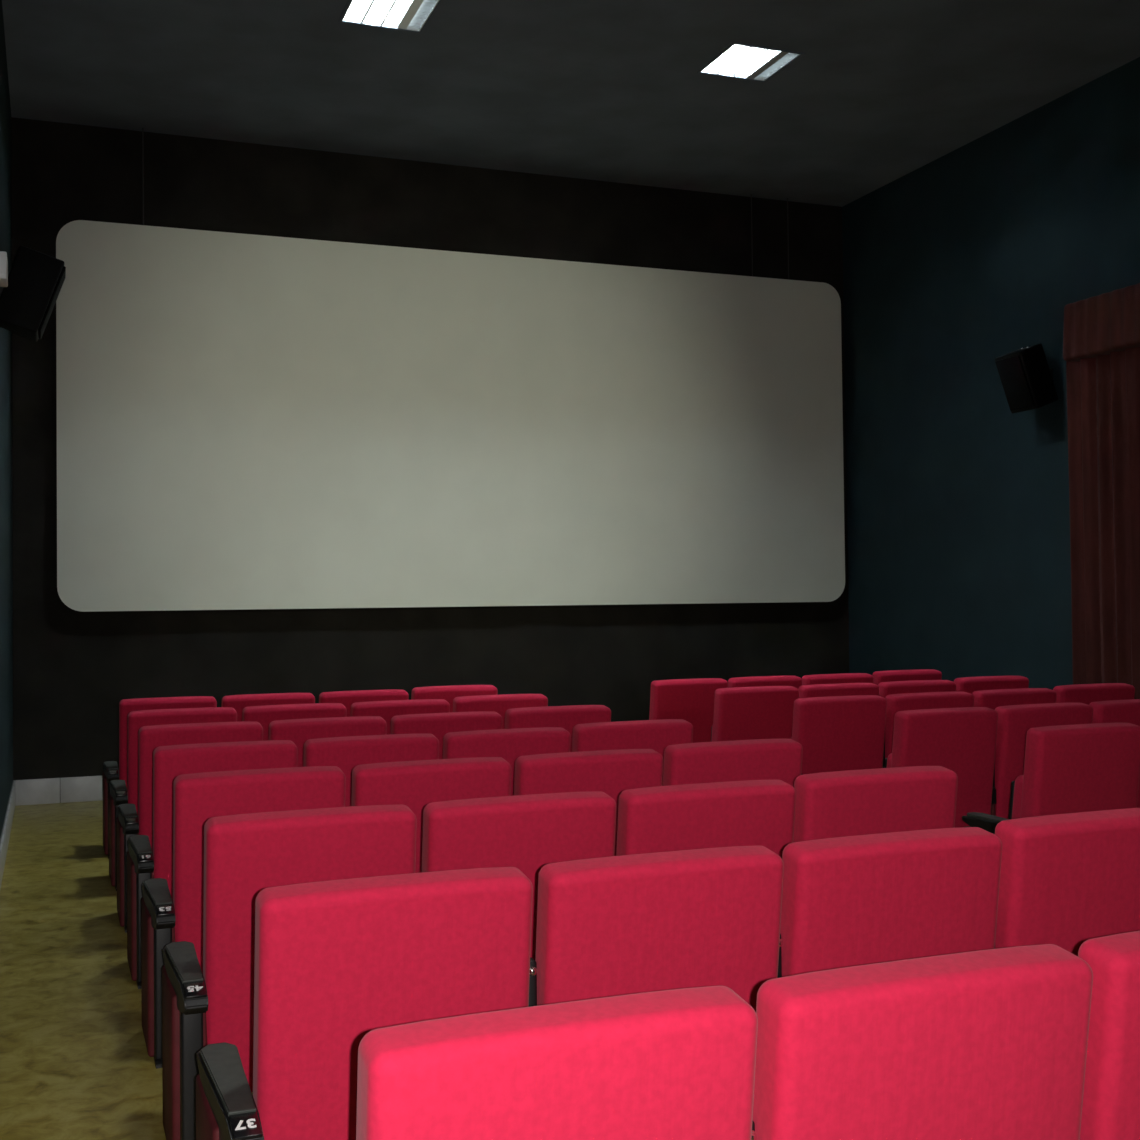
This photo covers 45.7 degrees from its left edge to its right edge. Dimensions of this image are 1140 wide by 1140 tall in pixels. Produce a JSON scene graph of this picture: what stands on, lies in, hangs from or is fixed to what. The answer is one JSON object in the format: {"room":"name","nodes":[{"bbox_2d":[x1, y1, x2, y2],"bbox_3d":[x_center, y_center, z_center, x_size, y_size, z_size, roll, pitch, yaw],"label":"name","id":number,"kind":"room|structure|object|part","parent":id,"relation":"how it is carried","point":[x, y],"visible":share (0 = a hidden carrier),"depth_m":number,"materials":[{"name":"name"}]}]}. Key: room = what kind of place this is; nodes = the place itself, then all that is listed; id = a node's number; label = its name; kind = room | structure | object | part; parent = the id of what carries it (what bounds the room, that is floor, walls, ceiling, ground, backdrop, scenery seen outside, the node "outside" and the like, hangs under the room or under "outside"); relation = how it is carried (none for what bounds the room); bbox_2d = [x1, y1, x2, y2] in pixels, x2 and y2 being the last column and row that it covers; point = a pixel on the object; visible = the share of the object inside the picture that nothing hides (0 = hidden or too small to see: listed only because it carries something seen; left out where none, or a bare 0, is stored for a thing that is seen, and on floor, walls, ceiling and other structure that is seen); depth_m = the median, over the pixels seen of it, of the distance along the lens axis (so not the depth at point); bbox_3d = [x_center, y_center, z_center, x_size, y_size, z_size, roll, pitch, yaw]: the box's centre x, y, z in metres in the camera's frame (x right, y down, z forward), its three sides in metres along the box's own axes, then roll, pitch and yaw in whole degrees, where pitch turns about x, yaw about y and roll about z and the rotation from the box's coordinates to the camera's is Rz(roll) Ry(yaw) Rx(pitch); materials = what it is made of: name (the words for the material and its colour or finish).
{"room":"movie theater","nodes":[
{"label":"movie theater","id":0,"kind":"room"},
{"bbox_2d":[0,0,12,837],"bbox_3d":[-1.704,-1.180,3.529,0.120,5.475,13.750,0,-1,-21],"label":"wall","id":1,"kind":"structure","parent":0,"point":[6,535],"depth_m":8.49,"materials":[{"name":"paint"}]},
{"bbox_2d":[0,251,7,286],"bbox_3d":[-2.361,-1.236,5.553,0.100,0.112,0.164,0,-1,-21],"label":"wall box","id":2,"kind":"object","parent":1,"relation":"attached to","point":[3,255],"visible":1,"depth_m":5.50,"materials":[{"name":"white plastic"}]},
{"bbox_2d":[0,780,14,888],"bbox_3d":[-2.235,1.506,5.130,0.016,0.186,10.250,0,-1,-21],"label":"baseboard","id":3,"kind":"structure","parent":1,"relation":"attached to","point":[5,835],"depth_m":8.09,"materials":[{"name":"grey tile"}]},
{"bbox_2d":[0,246,65,341],"bbox_3d":[-2.988,-1.527,7.486,0.375,0.479,0.293,0,-1,-21],"label":"wall speaker","id":4,"kind":"object","parent":1,"relation":"attached to","point":[36,279],"visible":1,"depth_m":7.37,"materials":[{"name":"black plastic"}]},
{"bbox_2d":[38,266,65,338],"bbox_3d":[-2.879,-1.484,7.527,0.143,0.364,0.260,0,-1,-21],"label":"grille","id":5,"kind":"object","parent":4,"relation":"attached to","point":[51,279],"depth_m":7.39,"materials":[{"name":"black"}]},
{"bbox_2d":[0,801,252,1139],"bbox_3d":[1.713,1.596,4.765,7.369,0.100,13.990,0,-1,-21],"label":"floor","id":6,"kind":"structure","parent":0,"point":[75,1062],"depth_m":5.05,"materials":[{"name":"carpet"}]},
{"bbox_2d":[102,696,216,857],"bbox_3d":[-2.449,1.211,8.091,0.635,0.910,0.522,0,-1,-21],"label":"seat","id":7,"kind":"object","parent":6,"relation":"on","point":[111,772],"visible":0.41,"depth_m":7.91,"materials":[{"name":"red fabric"}]},
{"bbox_3d":[-2.732,1.441,8.068,0.090,0.452,0.340,0,-1,-21],"label":"panel","id":8,"kind":"part","parent":7,"relation":"part of","materials":[{"name":"black plastic"}]},
{"bbox_3d":[-2.704,1.204,7.994,0.084,0.079,0.522,0,-1,-21],"label":"armrest","id":9,"kind":"part","parent":7,"relation":"part of","materials":[{"name":"black plastic"}]},
{"bbox_3d":[-2.628,1.163,7.796,0.052,0.021,0.081,0,-1,-21],"label":"number plate","id":10,"kind":"part","parent":7,"relation":"part of","materials":[{"name":"black"}]},
{"bbox_3d":[-2.388,1.126,8.048,0.552,0.742,0.202,0,-1,-21],"label":"backrest","id":11,"kind":"part","parent":7,"relation":"part of","materials":[{"name":"red fabric"}]},
{"bbox_2d":[109,707,236,890],"bbox_3d":[-2.111,1.188,7.208,0.635,0.910,0.522,0,-1,-21],"label":"seat","id":12,"kind":"object","parent":6,"relation":"on","point":[119,794],"visible":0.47,"depth_m":7.03,"materials":[{"name":"red fabric"}]},
{"bbox_3d":[-2.393,1.418,7.185,0.090,0.452,0.340,0,-1,-21],"label":"panel","id":13,"kind":"part","parent":12,"relation":"part of","materials":[{"name":"black plastic"}]},
{"bbox_3d":[-2.365,1.181,7.110,0.084,0.079,0.522,0,-1,-21],"label":"armrest","id":14,"kind":"part","parent":12,"relation":"part of","materials":[{"name":"black plastic"}]},
{"bbox_3d":[-2.290,1.140,6.912,0.052,0.021,0.081,0,-1,-21],"label":"number plate","id":15,"kind":"part","parent":12,"relation":"part of","materials":[{"name":"black"}]},
{"bbox_3d":[-2.050,1.103,7.164,0.552,0.742,0.202,0,-1,-21],"label":"backrest","id":16,"kind":"part","parent":12,"relation":"part of","materials":[{"name":"red fabric"}]},
{"bbox_2d":[116,721,262,932],"bbox_3d":[-1.772,1.165,6.324,0.635,0.910,0.522,0,-1,-21],"label":"seat","id":17,"kind":"object","parent":6,"relation":"on","point":[128,823],"visible":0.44,"depth_m":6.15,"materials":[{"name":"red fabric"}]},
{"bbox_3d":[-2.055,1.395,6.301,0.090,0.452,0.340,0,-1,-21],"label":"panel","id":18,"kind":"part","parent":17,"relation":"part of","materials":[{"name":"black plastic"}]},
{"bbox_3d":[-2.027,1.158,6.227,0.084,0.079,0.522,0,-1,-21],"label":"armrest","id":19,"kind":"part","parent":17,"relation":"part of","materials":[{"name":"black plastic"}]},
{"bbox_3d":[-1.951,1.117,6.029,0.052,0.021,0.081,0,-1,-21],"label":"number plate","id":20,"kind":"part","parent":17,"relation":"part of","materials":[{"name":"black plastic"}]},
{"bbox_3d":[-1.712,1.080,6.280,0.552,0.742,0.202,0,-1,-21],"label":"backrest","id":21,"kind":"part","parent":17,"relation":"part of","materials":[{"name":"red fabric"}]},
{"bbox_2d":[127,740,297,988],"bbox_3d":[-1.434,1.142,5.440,0.635,0.910,0.522,0,-1,-21],"label":"seat","id":22,"kind":"object","parent":6,"relation":"on","point":[172,761],"visible":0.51,"depth_m":5.27,"materials":[{"name":"red fabric"}]},
{"bbox_3d":[-1.716,1.372,5.417,0.090,0.452,0.340,0,-1,-21],"label":"panel","id":23,"kind":"part","parent":22,"relation":"part of","materials":[{"name":"black plastic"}]},
{"bbox_3d":[-1.689,1.135,5.343,0.084,0.079,0.522,0,-1,-21],"label":"armrest","id":24,"kind":"part","parent":22,"relation":"part of","materials":[{"name":"black plastic"}]},
{"bbox_3d":[-1.613,1.093,5.145,0.052,0.021,0.081,0,-1,-21],"label":"number plate","id":25,"kind":"part","parent":22,"relation":"part of","materials":[{"name":"black plastic"}]},
{"bbox_3d":[-1.373,1.057,5.397,0.552,0.742,0.202,0,-1,-21],"label":"backrest","id":26,"kind":"part","parent":22,"relation":"part of","materials":[{"name":"red fabric"}]},
{"bbox_2d":[141,766,345,1068],"bbox_3d":[-1.096,1.119,4.557,0.635,0.910,0.522,0,-1,-21],"label":"seat","id":27,"kind":"object","parent":6,"relation":"on","point":[198,798],"visible":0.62,"depth_m":4.39,"materials":[{"name":"red fabric"}]},
{"bbox_3d":[-1.378,1.349,4.534,0.090,0.452,0.340,0,-1,-21],"label":"panel","id":28,"kind":"part","parent":27,"relation":"part of","materials":[{"name":"black plastic"}]},
{"bbox_3d":[-1.350,1.112,4.459,0.084,0.079,0.522,0,-1,-21],"label":"armrest","id":29,"kind":"part","parent":27,"relation":"part of","materials":[{"name":"black plastic"}]},
{"bbox_3d":[-1.274,1.070,4.261,0.052,0.021,0.081,0,-1,-21],"label":"number plate","id":30,"kind":"part","parent":27,"relation":"part of","materials":[{"name":"black plastic"}]},
{"bbox_3d":[-1.035,1.034,4.513,0.552,0.742,0.202,0,-1,-21],"label":"backrest","id":31,"kind":"part","parent":27,"relation":"part of","materials":[{"name":"red fabric"}]},
{"bbox_2d":[222,693,314,721],"bbox_3d":[-1.891,1.210,8.344,0.584,0.910,0.449,0,-1,-21],"label":"seat","id":32,"kind":"object","parent":6,"relation":"on","point":[238,702],"visible":0.18,"depth_m":8.17,"materials":[{"name":"red fabric"}]},
{"bbox_2d":[162,805,416,1139],"bbox_3d":[-0.757,1.096,3.673,0.635,0.910,0.522,0,-1,-21],"label":"seat","id":33,"kind":"object","parent":6,"relation":"on","point":[245,855],"visible":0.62,"depth_m":3.51,"materials":[{"name":"red fabric"}]},
{"bbox_3d":[-1.040,1.326,3.650,0.090,0.452,0.340,0,-1,-21],"label":"panel","id":34,"kind":"part","parent":33,"relation":"part of","materials":[{"name":"black plastic"}]},
{"bbox_3d":[-1.012,1.089,3.576,0.084,0.079,0.522,0,-1,-21],"label":"armrest","id":35,"kind":"part","parent":33,"relation":"part of","materials":[{"name":"black plastic"}]},
{"bbox_3d":[-0.936,1.047,3.378,0.052,0.021,0.081,0,-1,-21],"label":"number plate","id":36,"kind":"part","parent":33,"relation":"part of","materials":[{"name":"black plastic"}]},
{"bbox_2d":[242,703,346,740],"bbox_3d":[-1.553,1.187,7.460,0.584,0.910,0.449,0,-1,-21],"label":"seat","id":37,"kind":"object","parent":6,"relation":"on","point":[265,714],"visible":0.17,"depth_m":7.28,"materials":[{"name":"red fabric"}]},
{"bbox_2d":[269,716,386,766],"bbox_3d":[-1.215,1.164,6.577,0.584,0.910,0.449,0,-1,-21],"label":"seat","id":38,"kind":"object","parent":6,"relation":"on","point":[298,731],"visible":0.16,"depth_m":6.40,"materials":[{"name":"red fabric"}]},
{"bbox_2d":[319,689,408,716],"bbox_3d":[-1.344,1.208,8.554,0.584,0.910,0.449,0,-1,-21],"label":"seat","id":39,"kind":"object","parent":6,"relation":"on","point":[347,698],"visible":0.17,"depth_m":8.38,"materials":[{"name":"red fabric"}]},
{"bbox_2d":[196,867,532,1139],"bbox_3d":[-0.419,1.073,2.789,0.635,0.910,0.522,0,-1,-21],"label":"seat","id":40,"kind":"object","parent":6,"relation":"on","point":[337,962],"visible":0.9,"depth_m":2.65,"materials":[{"name":"red fabric"}]},
{"bbox_3d":[-0.701,1.302,2.766,0.090,0.452,0.340,0,-1,-21],"label":"panel","id":41,"kind":"part","parent":40,"relation":"part of","materials":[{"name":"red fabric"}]},
{"bbox_3d":[-0.673,1.066,2.692,0.084,0.079,0.522,0,-1,-21],"label":"armrest","id":42,"kind":"part","parent":40,"relation":"part of","materials":[{"name":"black plastic"}]},
{"bbox_3d":[-0.598,1.024,2.494,0.052,0.021,0.081,0,-1,-21],"label":"number plate","id":43,"kind":"part","parent":40,"relation":"part of","materials":[{"name":"black plastic"}]},
{"bbox_2d":[303,734,438,806],"bbox_3d":[-0.876,1.141,5.693,0.584,0.910,0.449,0,-1,-21],"label":"seat","id":44,"kind":"object","parent":6,"relation":"on","point":[345,753],"visible":0.14,"depth_m":5.51,"materials":[{"name":"red fabric"}]},
{"bbox_2d":[350,699,449,734],"bbox_3d":[-1.006,1.185,7.670,0.584,0.910,0.449,0,-1,-21],"label":"seat","id":45,"kind":"object","parent":6,"relation":"on","point":[386,710],"visible":0.13,"depth_m":7.49,"materials":[{"name":"red fabric"}]},
{"bbox_2d":[351,757,510,872],"bbox_3d":[-0.538,1.118,4.809,0.584,0.910,0.449,0,-1,-21],"label":"seat","id":46,"kind":"object","parent":6,"relation":"on","point":[415,785],"visible":0.18,"depth_m":4.64,"materials":[{"name":"red fabric"}]},
{"bbox_2d":[390,711,501,758],"bbox_3d":[-0.667,1.162,6.786,0.584,0.910,0.449,0,-1,-21],"label":"seat","id":47,"kind":"object","parent":6,"relation":"on","point":[437,724],"visible":0.2,"depth_m":6.61,"materials":[{"name":"red fabric"}]},
{"bbox_2d":[411,685,497,711],"bbox_3d":[-0.745,1.201,8.744,0.668,0.920,0.522,0,-1,-21],"label":"seat","id":48,"kind":"object","parent":6,"relation":"on","point":[448,693],"visible":0.14,"depth_m":8.58,"materials":[{"name":"red fabric"}]},
{"bbox_2d":[453,694,547,728],"bbox_3d":[-0.407,1.178,7.860,0.668,0.920,0.522,0,-1,-21],"label":"seat","id":49,"kind":"object","parent":6,"relation":"on","point":[500,704],"visible":0.14,"depth_m":7.71,"materials":[{"name":"red fabric"}]},
{"bbox_2d":[443,727,570,795],"bbox_3d":[-0.329,1.139,5.903,0.584,0.910,0.449,0,-1,-21],"label":"seat","id":50,"kind":"object","parent":6,"relation":"on","point":[507,744],"visible":0.12,"depth_m":5.73,"materials":[{"name":"red fabric"}]},
{"bbox_2d":[422,791,615,959],"bbox_3d":[-0.200,1.095,3.926,0.584,0.910,0.449,0,-1,-21],"label":"seat","id":51,"kind":"object","parent":6,"relation":"on","point":[527,833],"visible":0.2,"depth_m":3.76,"materials":[{"name":"red fabric"}]},
{"bbox_2d":[356,986,757,1139],"bbox_3d":[-0.080,1.050,1.906,0.635,0.910,0.522,0,-1,-21],"label":"seat","id":52,"kind":"object","parent":6,"relation":"on","point":[675,1064],"visible":1,"depth_m":1.78,"materials":[{"name":"red fabric"}]},
{"bbox_2d":[505,705,610,751],"bbox_3d":[-0.069,1.155,6.977,0.668,0.920,0.522,0,-1,-21],"label":"seat","id":53,"kind":"object","parent":6,"relation":"on","point":[566,717],"visible":0.15,"depth_m":6.82,"materials":[{"name":"red fabric"}]},
{"bbox_2d":[514,749,662,855],"bbox_3d":[0.009,1.116,5.019,0.584,0.910,0.449,0,-1,-21],"label":"seat","id":54,"kind":"object","parent":6,"relation":"on","point":[610,772],"visible":0.15,"depth_m":4.85,"materials":[{"name":"red fabric"}]},
{"bbox_2d":[572,719,692,785],"bbox_3d":[0.270,1.131,6.093,0.668,0.920,0.522,0,-1,-21],"label":"seat","id":55,"kind":"object","parent":6,"relation":"on","point":[656,735],"visible":0.16,"depth_m":5.94,"materials":[{"name":"red fabric"}]},
{"bbox_2d":[528,846,783,1011],"bbox_3d":[0.139,1.072,3.042,0.584,0.910,0.449,0,-1,-21],"label":"seat","id":56,"kind":"object","parent":6,"relation":"on","point":[659,921],"visible":0.52,"depth_m":2.87,"materials":[{"name":"red fabric"}]},
{"bbox_2d":[649,678,727,742],"bbox_3d":[0.742,1.201,9.313,0.635,0.910,0.522,0,-1,-21],"label":"seat","id":57,"kind":"object","parent":6,"relation":"on","point":[690,700],"visible":0.25,"depth_m":9.19,"materials":[{"name":"red fabric"}]},
{"bbox_2d":[616,780,795,857],"bbox_3d":[0.348,1.093,4.136,0.584,0.910,0.449,0,-1,-21],"label":"seat","id":58,"kind":"object","parent":6,"relation":"on","point":[749,812],"visible":0.22,"depth_m":3.96,"materials":[{"name":"red fabric"}]},
{"bbox_2d":[663,739,802,786],"bbox_3d":[0.608,1.109,5.210,0.668,0.920,0.522,0,-1,-21],"label":"seat","id":59,"kind":"object","parent":6,"relation":"on","point":[756,759],"visible":0.18,"depth_m":5.05,"materials":[{"name":"red fabric"}]},
{"bbox_2d":[711,686,798,741],"bbox_3d":[1.080,1.178,8.430,0.635,0.910,0.522,0,-1,-21],"label":"seat","id":60,"kind":"object","parent":6,"relation":"on","point":[759,712],"visible":0.37,"depth_m":8.30,"materials":[{"name":"red fabric"}]},
{"bbox_2d":[728,676,801,688],"bbox_3d":[1.299,1.200,9.566,0.584,0.910,0.449,0,-1,-21],"label":"seat","id":61,"kind":"object","parent":6,"relation":"on","point":[795,681],"visible":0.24,"depth_m":9.39,"materials":[{"name":"red fabric"}]},
{"bbox_2d":[802,673,873,684],"bbox_3d":[1.847,1.198,9.776,0.584,0.910,0.449,0,-1,-21],"label":"seat","id":62,"kind":"object","parent":6,"relation":"on","point":[842,677],"visible":0.11,"depth_m":9.60,"materials":[{"name":"red fabric"}]},
{"bbox_2d":[790,695,886,774],"bbox_3d":[1.419,1.155,7.546,0.635,0.910,0.522,0,-1,-21],"label":"seat","id":63,"kind":"object","parent":6,"relation":"on","point":[834,733],"visible":0.32,"depth_m":7.42,"materials":[{"name":"red fabric"}]},
{"bbox_2d":[798,683,878,697],"bbox_3d":[1.638,1.177,8.683,0.584,0.910,0.449,0,-1,-21],"label":"seat","id":64,"kind":"object","parent":6,"relation":"on","point":[838,689],"visible":0.12,"depth_m":8.51,"materials":[{"name":"red fabric"}]},
{"bbox_2d":[793,766,957,842],"bbox_3d":[0.947,1.085,4.326,0.668,0.920,0.522,0,-1,-21],"label":"seat","id":65,"kind":"object","parent":6,"relation":"on","point":[834,804],"visible":0.16,"depth_m":4.17,"materials":[{"name":"red fabric"}]},
{"bbox_2d":[778,827,1001,977],"bbox_3d":[0.686,1.070,3.252,0.584,0.910,0.449,0,-1,-21],"label":"seat","id":66,"kind":"object","parent":6,"relation":"on","point":[848,901],"visible":0.42,"depth_m":3.07,"materials":[{"name":"red fabric"}]},
{"bbox_2d":[872,669,941,684],"bbox_3d":[2.446,1.191,9.966,0.668,0.920,0.522,0,-1,-21],"label":"seat","id":67,"kind":"object","parent":6,"relation":"on","point":[917,674],"visible":0.08,"depth_m":9.80,"materials":[{"name":"red fabric"}]},
{"bbox_2d":[878,680,955,697],"bbox_3d":[2.185,1.175,8.892,0.584,0.910,0.449,0,-1,-21],"label":"seat","id":68,"kind":"object","parent":6,"relation":"on","point":[917,686],"visible":0.17,"depth_m":8.71,"materials":[{"name":"red fabric"}]},
{"bbox_2d":[751,944,1092,1139],"bbox_3d":[0.477,1.049,2.159,0.584,0.910,0.449,0,-1,-21],"label":"seat","id":69,"kind":"object","parent":6,"relation":"on","point":[990,1044],"visible":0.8,"depth_m":1.99,"materials":[{"name":"red fabric"}]},
{"bbox_2d":[883,691,973,767],"bbox_3d":[1.976,1.154,7.799,0.584,0.910,0.449,0,-1,-21],"label":"seat","id":70,"kind":"object","parent":6,"relation":"on","point":[927,700],"visible":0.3,"depth_m":7.60,"materials":[{"name":"red fabric"}]},
{"bbox_2d":[885,707,997,827],"bbox_3d":[1.757,1.132,6.663,0.635,0.910,0.522,0,-1,-21],"label":"seat","id":71,"kind":"object","parent":6,"relation":"on","point":[962,740],"visible":0.39,"depth_m":6.56,"materials":[{"name":"red fabric"}]},
{"bbox_2d":[887,753,891,767],"bbox_3d":[1.772,1.088,6.738,0.450,0.380,0.160,0,-1,-21],"label":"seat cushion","id":72,"kind":"object","parent":71,"relation":"on","point":[889,759],"depth_m":6.65,"materials":[{"name":"red fabric"}]},
{"bbox_2d":[954,675,1028,693],"bbox_3d":[2.784,1.167,9.083,0.668,0.920,0.522,0,-1,-21],"label":"seat","id":73,"kind":"object","parent":6,"relation":"on","point":[965,684],"visible":0.11,"depth_m":8.92,"materials":[{"name":"red fabric"}]},
{"bbox_2d":[972,688,1056,709],"bbox_3d":[2.523,1.152,8.009,0.584,0.910,0.449,0,-1,-21],"label":"seat","id":74,"kind":"object","parent":6,"relation":"on","point":[992,699],"visible":0.17,"depth_m":7.83,"materials":[{"name":"red fabric"}]},
{"bbox_2d":[991,703,1092,818],"bbox_3d":[2.315,1.131,6.915,0.584,0.910,0.449,0,-1,-21],"label":"seat","id":75,"kind":"object","parent":6,"relation":"on","point":[1014,721],"visible":0.27,"depth_m":6.70,"materials":[{"name":"red fabric"}]},
{"bbox_3d":[2.041,1.360,6.857,0.027,0.452,0.340,0,-1,-21],"label":"panel","id":76,"kind":"part","parent":75,"relation":"part of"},
{"bbox_3d":[2.038,1.125,6.863,0.031,0.078,0.349,0,-1,-21],"label":"armrest","id":77,"kind":"part","parent":75,"relation":"part of","materials":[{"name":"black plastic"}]},
{"bbox_2d":[962,723,1139,833],"bbox_3d":[2.095,1.109,5.779,0.635,0.910,0.522,0,-1,-21],"label":"seat","id":78,"kind":"object","parent":6,"relation":"on","point":[1077,768],"visible":0.36,"depth_m":5.65,"materials":[{"name":"red fabric"}]},
{"bbox_3d":[1.841,1.102,5.682,0.084,0.079,0.522,0,-1,-21],"label":"armrest","id":79,"kind":"part","parent":78,"relation":"part of","materials":[{"name":"black plastic"}]},
{"bbox_2d":[1012,775,1022,818],"bbox_3d":[2.111,1.065,5.855,0.450,0.380,0.160,0,-1,-21],"label":"seat cushion","id":80,"kind":"object","parent":78,"relation":"on","point":[1017,785],"depth_m":5.77,"materials":[{"name":"red fabric"}]},
{"bbox_3d":[2.156,1.023,5.735,0.552,0.742,0.202,0,-1,-21],"label":"backrest","id":81,"kind":"part","parent":78,"relation":"part of","materials":[{"name":"red fabric"}]},
{"bbox_2d":[995,808,1139,955],"bbox_3d":[1.285,1.062,3.442,0.668,0.920,0.522,0,-1,-21],"label":"seat","id":82,"kind":"object","parent":6,"relation":"on","point":[1068,880],"visible":0.3,"depth_m":3.26,"materials":[{"name":"red fabric"}]},
{"bbox_2d":[1053,683,1134,704],"bbox_3d":[3.122,1.144,8.199,0.668,0.920,0.522,0,-1,-21],"label":"seat","id":83,"kind":"object","parent":6,"relation":"on","point":[1078,693],"visible":0.18,"depth_m":8.04,"materials":[{"name":"red fabric"}]},
{"bbox_2d":[1078,931,1139,1139],"bbox_3d":[1.025,1.047,2.368,0.584,0.910,0.449,0,-1,-21],"label":"seat","id":84,"kind":"object","parent":6,"relation":"on","point":[1111,1095],"visible":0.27,"depth_m":2.13,"materials":[{"name":"red fabric"}]},
{"bbox_2d":[1089,699,1139,807],"bbox_3d":[2.862,1.129,7.125,0.584,0.910,0.449,0,-1,-21],"label":"seat","id":85,"kind":"object","parent":6,"relation":"on","point":[1112,711],"visible":0.14,"depth_m":6.91,"materials":[{"name":"red fabric"}]},
{"bbox_2d":[11,117,848,779],"bbox_3d":[-0.798,-1.021,11.300,7.369,5.475,0.120,0,-1,-21],"label":"wall","id":86,"kind":"structure","parent":0,"point":[73,669],"depth_m":10.90,"materials":[{"name":"black paint"}]},
{"bbox_2d":[14,775,102,805],"bbox_3d":[-0.744,1.621,11.179,7.129,0.186,0.016,0,-1,-21],"label":"baseboard","id":87,"kind":"structure","parent":86,"relation":"attached to","point":[83,788],"depth_m":10.01,"materials":[{"name":"grey tile"}]},
{"bbox_2d":[56,128,844,611],"bbox_3d":[-0.668,-1.531,11.225,6.712,3.662,0.121,0,-1,-21],"label":"projection screen","id":88,"kind":"object","parent":86,"relation":"attached to","point":[245,421],"visible":1,"depth_m":10.97,"materials":[{"name":"fabric"}]},
{"bbox_2d":[2,0,1139,206],"bbox_3d":[1.654,-3.537,4.877,7.129,0.020,13.750,0,-1,-21],"label":"ceiling","id":89,"kind":"structure","parent":0,"point":[880,91],"depth_m":9.38,"materials":[{"name":"grey paint"}]},
{"bbox_2d":[338,0,443,33],"bbox_3d":[-1.097,-3.469,8.272,0.536,0.106,0.536,0,-1,-21],"label":"ceiling light","id":90,"kind":"object","parent":89,"relation":"attached to","point":[413,16],"visible":0.98,"depth_m":8.35,"materials":[{"name":"white plastic"}]},
{"bbox_3d":[-1.213,-3.442,8.226,0.014,0.040,0.488,0,-1,-21],"label":"louver blade","id":91,"kind":"part","parent":90,"relation":"part of","materials":[{"name":"silver metal"}]},
{"bbox_3d":[-1.097,-3.442,8.271,0.014,0.040,0.488,0,-1,-21],"label":"louver blade","id":92,"kind":"part","parent":90,"relation":"part of","materials":[{"name":"silver metal"}]},
{"bbox_3d":[-0.976,-3.468,8.318,0.060,0.092,0.488,0,-1,-21],"label":"louver blade","id":93,"kind":"part","parent":90,"relation":"part of","materials":[{"name":"silver metal"}]},
{"bbox_3d":[-0.868,-3.468,8.359,0.008,0.090,0.488,0,-1,-21],"label":"louver blade","id":94,"kind":"part","parent":90,"relation":"part of","materials":[{"name":"silver metal"}]},
{"bbox_2d":[697,42,805,82],"bbox_3d":[1.219,-3.476,9.159,0.536,0.106,0.536,0,-1,-21],"label":"ceiling light","id":95,"kind":"object","parent":89,"relation":"attached to","point":[741,61],"visible":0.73,"depth_m":9.17,"materials":[{"name":"white plastic"}]},
{"bbox_3d":[1.103,-3.449,9.114,0.014,0.040,0.488,0,-1,-21],"label":"louver blade","id":96,"kind":"part","parent":95,"relation":"part of","materials":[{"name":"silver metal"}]},
{"bbox_3d":[1.219,-3.449,9.158,0.014,0.040,0.488,0,-1,-21],"label":"louver blade","id":97,"kind":"part","parent":95,"relation":"part of","materials":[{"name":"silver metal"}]},
{"bbox_3d":[1.340,-3.476,9.205,0.060,0.092,0.488,0,-1,-21],"label":"louver blade","id":98,"kind":"part","parent":95,"relation":"part of","materials":[{"name":"silver metal"}]},
{"bbox_3d":[1.448,-3.475,9.246,0.008,0.090,0.488,0,-1,-21],"label":"louver blade","id":99,"kind":"part","parent":95,"relation":"part of","materials":[{"name":"silver metal"}]},
{"bbox_2d":[842,57,1139,689],"bbox_3d":[5.066,-1.201,6.122,0.120,5.475,13.750,0,-1,-21],"label":"wall","id":100,"kind":"structure","parent":0,"point":[958,511],"depth_m":10.77,"materials":[{"name":"blue paint"}]},
{"bbox_2d":[995,344,1057,412],"bbox_3d":[3.349,-1.402,9.910,0.375,0.479,0.293,0,-1,-21],"label":"wall speaker","id":101,"kind":"object","parent":100,"relation":"attached to","point":[1026,377],"visible":1,"depth_m":9.81,"materials":[{"name":"black plastic"}]},
{"bbox_2d":[995,355,1034,410],"bbox_3d":[3.241,-1.359,9.867,0.143,0.364,0.260,0,-1,-21],"label":"grille","id":102,"kind":"object","parent":101,"relation":"attached to","point":[1016,372],"depth_m":9.82,"materials":[{"name":"black fabric"}]},
{"bbox_2d":[1063,283,1139,698],"bbox_3d":[3.977,-0.157,8.477,0.236,3.475,2.383,0,-1,-21],"label":"curtain","id":103,"kind":"object","parent":100,"relation":"attached to","point":[1101,333],"visible":0.84,"depth_m":9.26,"materials":[{"name":"red fabric"}]}
]}

